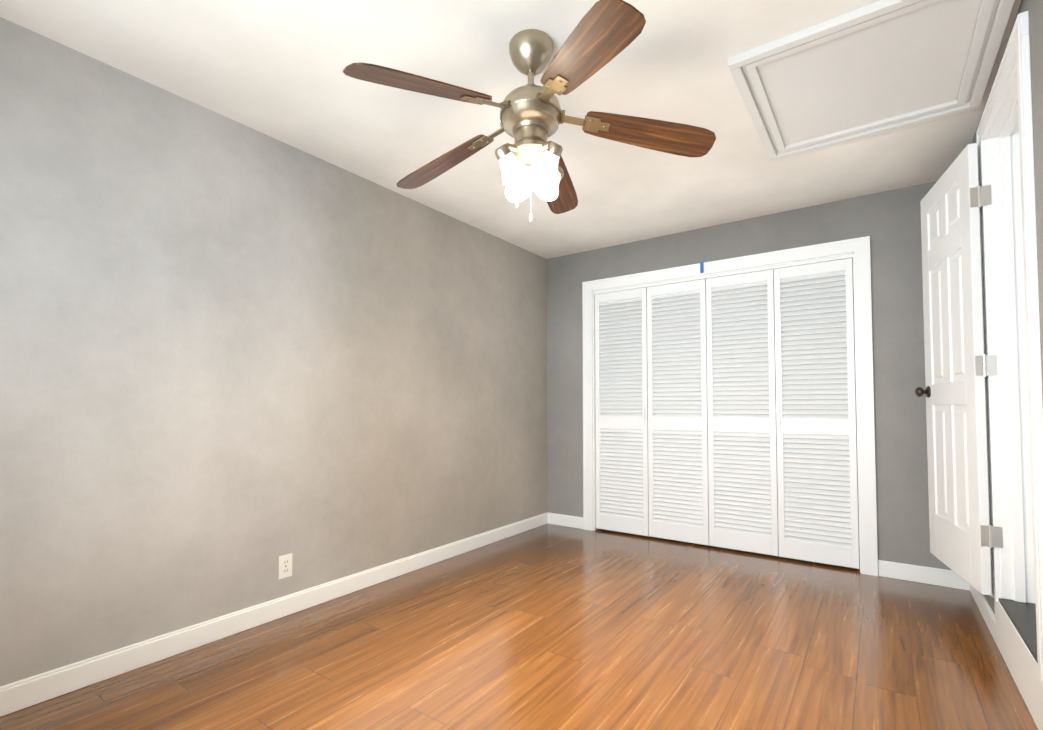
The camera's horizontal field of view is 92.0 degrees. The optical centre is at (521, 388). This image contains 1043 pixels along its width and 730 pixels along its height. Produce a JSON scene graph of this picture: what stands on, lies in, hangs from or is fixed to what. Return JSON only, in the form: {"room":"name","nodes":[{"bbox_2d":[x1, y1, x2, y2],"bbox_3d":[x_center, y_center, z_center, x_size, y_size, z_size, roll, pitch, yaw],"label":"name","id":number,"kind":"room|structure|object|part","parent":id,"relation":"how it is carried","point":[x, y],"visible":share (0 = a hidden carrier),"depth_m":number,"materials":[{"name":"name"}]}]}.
{"room":"empty bedroom","nodes":[
{"label":"empty bedroom","id":0,"kind":"room"},
{"bbox_2d":[0,17,546,685],"bbox_3d":[-1.196,-0.058,2.742,0.120,2.440,5.020,-1,-2,35],"label":"wall","id":1,"kind":"structure","parent":0,"point":[238,361],"depth_m":2.33,"materials":[{"name":"beige paint"}]},
{"bbox_2d":[0,512,547,716],"bbox_3d":[-1.140,1.110,2.661,0.017,0.100,4.780,-1,-2,35],"label":"baseboard","id":2,"kind":"structure","parent":1,"relation":"attached to","point":[24,693],"depth_m":2.29,"materials":[{"name":"white wood"}]},
{"bbox_2d":[279,553,291,578],"bbox_3d":[-1.208,0.907,2.582,0.008,0.115,0.070,-1,-2,35],"label":"electrical outlet","id":3,"kind":"object","parent":1,"relation":"attached to","point":[285,566],"visible":1,"depth_m":2.58,"materials":[{"name":"plastic"}]},
{"bbox_2d":[0,0,1020,258],"bbox_3d":[0.293,-1.337,2.189,3.240,0.080,5.770,-1,-2,35],"label":"ceiling","id":4,"kind":"structure","parent":0,"point":[272,68],"depth_m":2.23,"materials":[{"name":"paint"}]},
{"bbox_2d":[343,0,715,221],"bbox_3d":[-0.009,-0.954,1.928,1.279,0.704,1.334,-1,-2,35],"label":"ceiling fan","id":5,"kind":"object","parent":4,"relation":"hanging from","point":[533,116],"visible":1,"depth_m":1.83,"materials":[{"name":"brown wood"}]},
{"bbox_3d":[-0.319,-0.978,1.624,0.495,0.006,0.146,-11,19,-38],"label":"blade","id":6,"kind":"part","parent":5,"relation":"part of","materials":[{"name":"brown wood"}]},
{"bbox_3d":[-0.336,-0.960,2.151,0.495,0.006,0.146,-13,5,33],"label":"blade","id":7,"kind":"part","parent":5,"relation":"part of","materials":[{"name":"brown wood"}]},
{"bbox_3d":[-0.054,-0.858,1.830,0.058,0.074,0.100,-1,-2,35],"label":"arm","id":8,"kind":"part","parent":5,"relation":"part of"},
{"bbox_3d":[-0.028,-0.800,1.838,0.114,0.118,0.118,-1,-2,35],"label":"lamp shade","id":9,"kind":"part","parent":5,"relation":"part of","materials":[{"name":"white glass"}]},
{"bbox_3d":[-0.020,-0.795,1.956,0.118,0.118,0.114,-1,-2,35],"label":"lamp shade","id":10,"kind":"part","parent":5,"relation":"part of","materials":[{"name":"white glass"}]},
{"bbox_3d":[0.091,-0.800,1.830,0.118,0.118,0.114,-1,-2,35],"label":"lamp shade","id":11,"kind":"part","parent":5,"relation":"part of","materials":[{"name":"white glass"}]},
{"bbox_3d":[0.099,-0.796,1.949,0.114,0.118,0.118,-1,-2,35],"label":"lamp shade","id":12,"kind":"part","parent":5,"relation":"part of","materials":[{"name":"white glass"}]},
{"bbox_3d":[0.100,-0.859,1.806,0.100,0.074,0.058,-1,-2,35],"label":"arm","id":13,"kind":"part","parent":5,"relation":"part of"},
{"bbox_3d":[0.124,-0.854,1.960,0.058,0.074,0.100,-1,-2,35],"label":"arm","id":14,"kind":"part","parent":5,"relation":"part of"},
{"bbox_3d":[0.161,-0.954,2.330,0.146,0.006,0.495,-15,-16,13],"label":"blade","id":15,"kind":"part","parent":5,"relation":"part of","materials":[{"name":"brown wood"}]},
{"bbox_3d":[0.187,-0.983,1.477,0.146,0.006,0.495,16,3,-21],"label":"blade","id":16,"kind":"part","parent":5,"relation":"part of","materials":[{"name":"brown wood"}]},
{"bbox_3d":[0.484,-0.968,1.913,0.495,0.006,0.146,10,-16,-1],"label":"blade","id":17,"kind":"part","parent":5,"relation":"part of","materials":[{"name":"brown wood"}]},
{"bbox_2d":[728,0,1015,160],"bbox_3d":[1.435,-1.284,2.125,0.855,0.032,0.950,-1,-2,35],"label":"attic hatch","id":18,"kind":"object","parent":4,"relation":"in","point":[878,67],"depth_m":2.05,"materials":[{"name":"paint"}]},
{"bbox_2d":[0,524,1037,729],"bbox_3d":[0.293,1.171,2.102,3.240,0.060,5.770,-1,-2,35],"label":"floor","id":19,"kind":"structure","parent":0,"point":[550,627],"depth_m":2.15,"materials":[{"name":"brown wood"}]},
{"bbox_2d":[547,181,950,569],"bbox_3d":[1.543,-0.021,3.802,3.120,2.440,0.120,-1,-2,35],"label":"wall","id":20,"kind":"structure","parent":0,"point":[888,223],"depth_m":3.26,"materials":[{"name":"grey paint"}]},
{"bbox_2d":[548,512,582,528],"bbox_3d":[0.402,1.174,4.488,0.357,0.100,0.014,-1,-2,35],"label":"baseboard","id":21,"kind":"structure","parent":20,"relation":"attached to","point":[553,518],"depth_m":4.49,"materials":[{"name":"white wood"}]},
{"bbox_2d":[595,287,648,535],"bbox_3d":[0.838,0.182,4.252,0.469,2.030,0.057,-1,-2,35],"label":"closet door leaf","id":22,"kind":"structure","parent":20,"relation":"in","point":[621,416],"depth_m":4.25,"materials":[{"name":"white wood"}]},
{"bbox_2d":[647,279,708,544],"bbox_3d":[1.232,0.173,3.990,0.469,2.030,0.036,-1,-2,35],"label":"closet door leaf","id":23,"kind":"structure","parent":20,"relation":"in","point":[677,418],"depth_m":3.98,"materials":[{"name":"white wood"}]},
{"bbox_2d":[582,236,877,576],"bbox_3d":[1.429,0.117,3.861,2.086,2.168,0.148,-1,-2,35],"label":"trim","id":24,"kind":"structure","parent":20,"relation":"attached to","point":[857,250],"depth_m":3.43,"materials":[{"name":"white wood"}]},
{"bbox_2d":[706,269,778,555],"bbox_3d":[1.617,0.164,3.717,0.469,2.030,0.036,-1,-2,35],"label":"closet door leaf","id":25,"kind":"structure","parent":20,"relation":"in","point":[742,433],"depth_m":3.70,"materials":[{"name":"white wood"}]},
{"bbox_2d":[774,258,858,568],"bbox_3d":[1.995,0.154,3.432,0.469,2.030,0.057,-1,-2,35],"label":"closet door leaf","id":26,"kind":"structure","parent":20,"relation":"in","point":[817,482],"depth_m":3.42,"materials":[{"name":"white wood"}]},
{"bbox_2d":[878,560,963,589],"bbox_3d":[2.414,1.124,3.060,0.407,0.100,0.017,-1,-2,35],"label":"baseboard","id":27,"kind":"structure","parent":20,"relation":"attached to","point":[908,572],"depth_m":3.05,"materials":[{"name":"white wood"}]},
{"bbox_2d":[971,0,1042,613],"bbox_3d":[1.351,-0.118,1.010,0.200,2.440,4.900,-1,-2,35],"label":"wall","id":28,"kind":"structure","parent":0,"point":[1034,8],"depth_m":1.58,"materials":[{"name":"grey paint"}]},
{"bbox_2d":[920,143,1002,594],"bbox_3d":[2.215,-0.094,2.565,0.076,2.030,0.721,-1,-2,24],"label":"door","id":29,"kind":"structure","parent":28,"relation":"in","point":[956,400],"depth_m":2.46,"materials":[{"name":"white wood"}]},
{"bbox_2d":[915,386,930,397],"bbox_3d":[2.327,0.016,2.852,0.160,0.066,0.105,-1,-2,35],"label":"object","id":30,"kind":"structure","parent":29,"relation":"attached to","point":[919,391],"depth_m":2.85,"materials":[{"name":"brown metal"}]},
{"bbox_3d":[2.073,-0.110,2.249,0.072,1.618,0.015,-1,-2,35],"label":"door hinges","id":31,"kind":"part","parent":29,"relation":"part of","materials":[{"name":"silver metal"}]},
{"bbox_2d":[964,580,1042,729],"bbox_3d":[1.227,0.993,0.985,0.017,0.218,4.780,-1,-2,35],"label":"baseboard","id":32,"kind":"structure","parent":28,"relation":"attached to","point":[1019,660],"depth_m":1.92,"materials":[{"name":"white wood"}]},
{"bbox_2d":[976,11,1042,681],"bbox_3d":[1.962,-0.146,1.895,0.226,2.138,0.870,-1,-2,35],"label":"door frame","id":33,"kind":"structure","parent":28,"relation":"attached to","point":[1011,313],"depth_m":2.18,"materials":[{"name":"white wood"}]},
{"bbox_2d":[998,598,1037,663],"bbox_3d":[1.964,0.908,1.858,0.202,0.012,0.710,-1,-2,35],"label":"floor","id":34,"kind":"structure","parent":28,"relation":"on","point":[1022,616],"depth_m":1.98,"materials":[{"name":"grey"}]}
]}

